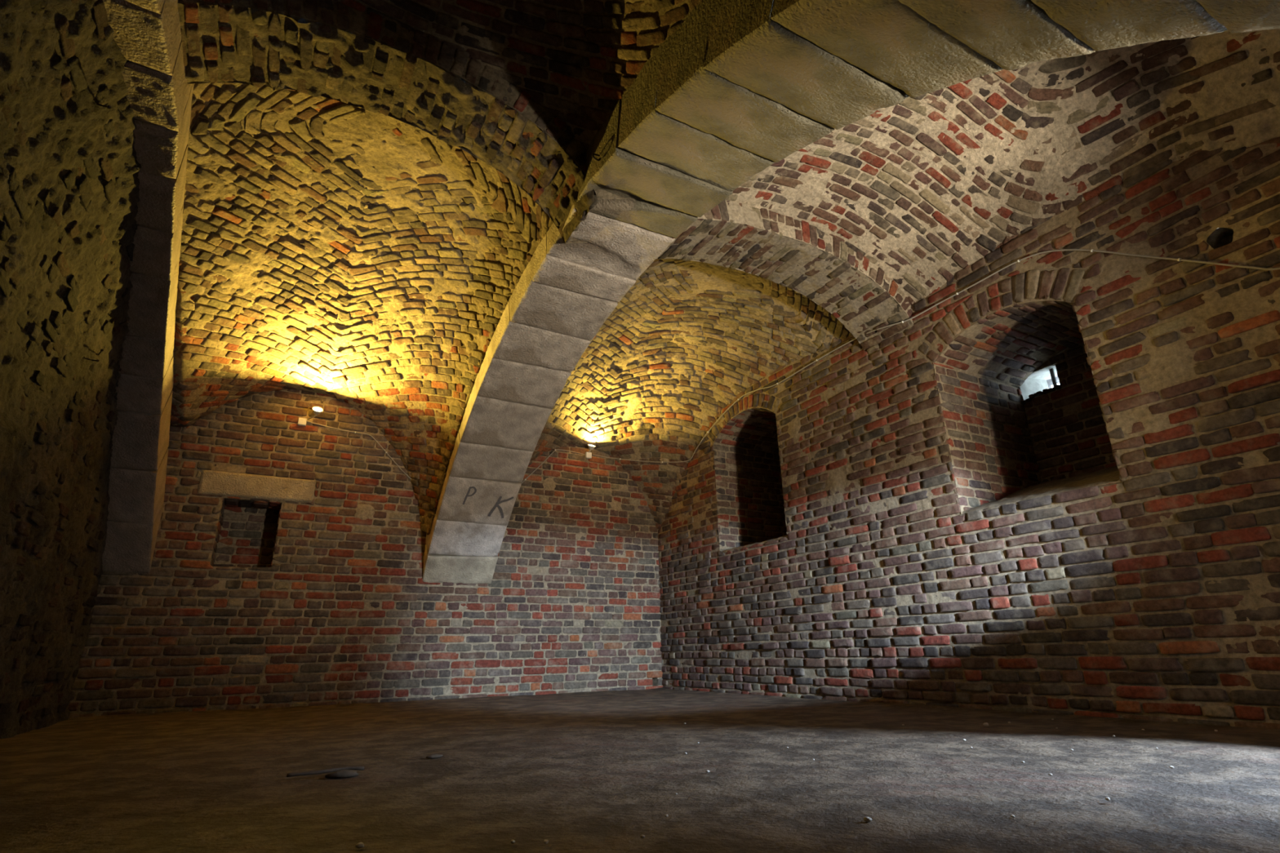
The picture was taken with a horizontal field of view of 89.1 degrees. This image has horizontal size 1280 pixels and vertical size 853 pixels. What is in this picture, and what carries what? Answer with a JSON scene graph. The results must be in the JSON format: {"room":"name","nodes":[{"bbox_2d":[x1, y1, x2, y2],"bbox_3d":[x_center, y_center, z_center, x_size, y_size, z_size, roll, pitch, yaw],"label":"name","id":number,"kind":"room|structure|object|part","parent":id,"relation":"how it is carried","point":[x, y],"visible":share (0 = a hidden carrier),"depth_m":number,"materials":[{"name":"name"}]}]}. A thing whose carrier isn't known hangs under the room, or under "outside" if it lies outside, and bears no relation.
{"room":"vaulted brick cellar","nodes":[
{"label":"vaulted brick cellar","id":0,"kind":"room"},
{"bbox_2d":[0,0,141,738],"bbox_3d":[-2.892,-0.327,2.939,0.461,3.667,8.650,9,-22,-28],"label":"wall","id":1,"kind":"structure","parent":0,"point":[69,167],"depth_m":3.95,"materials":[{"name":"brown stone"}]},
{"bbox_2d":[97,103,111,109],"bbox_3d":[-2.905,-1.717,3.477,0.194,0.084,0.040,-3,-19,5],"label":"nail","id":2,"kind":"object","parent":1,"relation":"attached to","point":[108,107],"visible":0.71,"depth_m":3.46,"materials":[{"name":"black metal"}]},
{"bbox_2d":[102,0,194,573],"bbox_3d":[-2.872,-1.086,3.248,0.595,2.656,9.173,9,-22,-28],"label":"stone arch","id":3,"kind":"object","parent":1,"relation":"attached to","point":[148,36],"visible":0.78,"depth_m":4.90,"materials":[{"name":"stone"}]},
{"bbox_2d":[169,82,553,534],"bbox_3d":[-2.716,-0.671,5.858,2.709,2.534,4.111,9,-22,-28],"label":"ceiling","id":4,"kind":"structure","parent":0,"point":[371,262],"depth_m":6.00,"materials":[{"name":"brick"}]},
{"bbox_2d":[67,389,662,717],"bbox_3d":[-2.562,1.363,7.933,6.500,3.740,0.465,9,-22,-28],"label":"wall","id":5,"kind":"structure","parent":0,"point":[257,603],"depth_m":7.26,"materials":[{"name":"brick"}]},
{"bbox_2d":[197,469,316,502],"bbox_3d":[-4.178,0.693,7.133,1.080,0.260,0.323,9,-22,-28],"label":"stone lintel","id":6,"kind":"object","parent":5,"relation":"attached to","point":[215,482],"visible":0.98,"depth_m":6.99,"materials":[{"name":"stone"}]},
{"bbox_2d":[297,406,323,426],"bbox_3d":[-3.738,-0.127,7.357,0.332,0.191,0.108,-11,-21,25],"label":"floodlight","id":7,"kind":"object","parent":5,"relation":"attached to","point":[317,410],"visible":1,"depth_m":7.37,"materials":[{"name":"white plastic"}]},
{"bbox_3d":[-3.634,-0.188,7.325,0.100,0.075,0.066,9,-22,-28],"label":"lit glass","id":8,"kind":"part","parent":7,"relation":"part of","materials":[{"name":"beige glass"}]},
{"bbox_2d":[306,421,411,479],"bbox_3d":[-3.140,0.338,7.661,1.496,0.633,0.167,7,-21,-21],"label":"cable","id":9,"kind":"object","parent":5,"relation":"attached to","point":[306,421],"visible":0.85,"depth_m":7.72,"materials":[{"name":"white plastic"}]},
{"bbox_2d":[520,448,585,484],"bbox_3d":[-1.283,0.682,8.621,1.306,0.861,0.073,9,-22,-28],"label":"cable","id":10,"kind":"object","parent":5,"relation":"attached to","point":[555,449],"visible":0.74,"depth_m":8.76,"materials":[{"name":"white plastic"}]},
{"bbox_2d":[585,444,595,458],"bbox_3d":[-0.685,0.334,9.008,0.116,0.186,0.180,9,-22,-28],"label":"floodlight","id":11,"kind":"object","parent":5,"relation":"attached to","point":[588,455],"visible":1,"depth_m":9.02,"materials":[{"name":"white plastic"}]},
{"bbox_2d":[162,0,627,244],"bbox_3d":[-1.566,-2.091,4.259,3.139,0.923,0.647,9,-22,-28],"label":"brick arch","id":12,"kind":"object","parent":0,"point":[418,83],"visible":0.91,"depth_m":4.20,"materials":[{"name":"brown brick"}]},
{"bbox_2d":[332,0,702,151],"bbox_3d":[-0.531,-1.929,2.136,2.680,2.699,3.880,9,-22,-28],"label":"ceiling","id":13,"kind":"structure","parent":0,"point":[575,59],"depth_m":4.07,"materials":[{"name":"brown brick"}]},
{"bbox_2d":[215,3,866,275],"bbox_3d":[0.208,-2.800,5.641,9.200,0.200,12.000,9,-22,-28],"label":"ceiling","id":14,"kind":"structure","parent":0,"point":[301,20],"depth_m":4.75,"materials":[{"name":"brown brick"}]},
{"bbox_2d":[0,687,1279,852],"bbox_3d":[0.684,1.769,3.753,8.700,0.040,10.350,9,-22,-28],"label":"floor","id":15,"kind":"structure","parent":0,"point":[587,771],"depth_m":2.49,"materials":[{"name":"grey concrete"}]},
{"bbox_2d":[286,766,364,777],"bbox_3d":[-1.299,1.428,2.694,0.293,0.018,0.033,9,-22,-28],"label":"twig","id":16,"kind":"object","parent":15,"relation":"on","point":[361,768],"visible":0.95,"depth_m":2.68,"materials":[{"name":"brown wood"}]},
{"bbox_2d":[324,769,358,778],"bbox_3d":[-1.226,1.432,2.678,0.130,0.033,0.075,9,-22,-28],"label":"lump","id":17,"kind":"object","parent":15,"relation":"on","point":[343,773],"visible":1,"depth_m":2.65,"materials":[{"name":"grey stone"}]},
{"bbox_2d":[355,842,364,848],"bbox_3d":[-0.708,1.060,1.644,0.022,0.012,0.016,1,-19,-6],"label":"crumb","id":18,"kind":"object","parent":15,"relation":"on","point":[360,845],"visible":1,"depth_m":1.64,"materials":[{"name":"beige stone"}]},
{"bbox_2d":[426,754,443,758],"bbox_3d":[-0.988,1.587,3.127,0.084,0.018,0.044,9,-22,-28],"label":"lump","id":19,"kind":"object","parent":15,"relation":"on","point":[433,756],"visible":1,"depth_m":3.11,"materials":[{"name":"grey stone"}]},
{"bbox_2d":[863,817,871,822],"bbox_3d":[0.628,1.085,1.794,0.023,0.013,0.017,-16,-24,36],"label":"crumb","id":20,"kind":"object","parent":15,"relation":"on","point":[865,819],"visible":1,"depth_m":1.79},
{"bbox_2d":[528,258,854,529],"bbox_3d":[0.176,-0.262,7.441,2.455,2.159,4.098,9,-22,-28],"label":"ceiling","id":21,"kind":"structure","parent":0,"point":[688,337],"depth_m":8.07,"materials":[{"name":"brick"}]},
{"bbox_2d":[657,200,913,355],"bbox_3d":[1.356,-1.304,5.707,2.891,0.882,0.642,9,-22,-28],"label":"brick arch","id":22,"kind":"object","parent":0,"point":[798,256],"visible":0.88,"depth_m":5.69,"materials":[{"name":"brown brick"}]},
{"bbox_2d":[422,0,1279,583],"bbox_3d":[-0.170,-0.639,4.689,0.887,2.663,9.189,9,-22,-28],"label":"stone arch","id":23,"kind":"object","parent":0,"point":[742,86],"visible":0.91,"depth_m":3.66,"materials":[{"name":"stone"}]},
{"bbox_2d":[591,153,600,160],"bbox_3d":[-0.275,-1.761,4.251,0.077,0.081,0.047,9,-22,-28],"label":"iron hook","id":24,"kind":"object","parent":23,"relation":"attached to","point":[593,154],"visible":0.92,"depth_m":4.23,"materials":[{"name":"black metal"}]},
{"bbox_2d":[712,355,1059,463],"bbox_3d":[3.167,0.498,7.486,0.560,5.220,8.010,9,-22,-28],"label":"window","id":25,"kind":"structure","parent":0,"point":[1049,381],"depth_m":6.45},
{"bbox_2d":[657,142,1279,728],"bbox_3d":[2.580,0.509,5.863,0.643,3.790,8.621,9,-22,-28],"label":"wall","id":26,"kind":"structure","parent":0,"point":[1154,594],"depth_m":4.52,"materials":[{"name":"brick"}]},
{"bbox_2d":[708,393,787,552],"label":"window","id":27,"kind":"structure","parent":26,"relation":"in","point":[750,502],"depth_m":8.39,"materials":[{"name":"brick"}]},
{"bbox_3d":[1.818,1.329,7.768,1.279,0.296,1.240,9,-22,-28],"label":"sill","id":28,"kind":"part","parent":27,"relation":"part of","materials":[{"name":"brick"}]},
{"bbox_2d":[591,248,1279,462],"bbox_3d":[2.111,-0.438,6.233,0.933,1.063,8.075,13,-24,-35],"label":"cable","id":29,"kind":"object","parent":26,"relation":"attached to","point":[1060,250],"visible":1,"depth_m":5.10,"materials":[{"name":"white plastic"}]},
{"bbox_2d":[915,267,1124,515],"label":"window","id":30,"kind":"structure","parent":26,"relation":"in","point":[1022,331],"depth_m":5.64,"materials":[{"name":"brick"}]},
{"bbox_3d":[3.392,0.438,5.072,1.258,0.416,1.190,9,-22,-28],"label":"sill","id":31,"kind":"part","parent":30,"relation":"part of","materials":[{"name":"brick"}]},
{"bbox_2d":[724,28,1279,306],"bbox_3d":[2.371,-1.605,3.739,2.454,2.152,3.880,9,-22,-28],"label":"ceiling","id":32,"kind":"structure","parent":0,"point":[925,187],"depth_m":4.78,"materials":[{"name":"red brick"}]}
]}

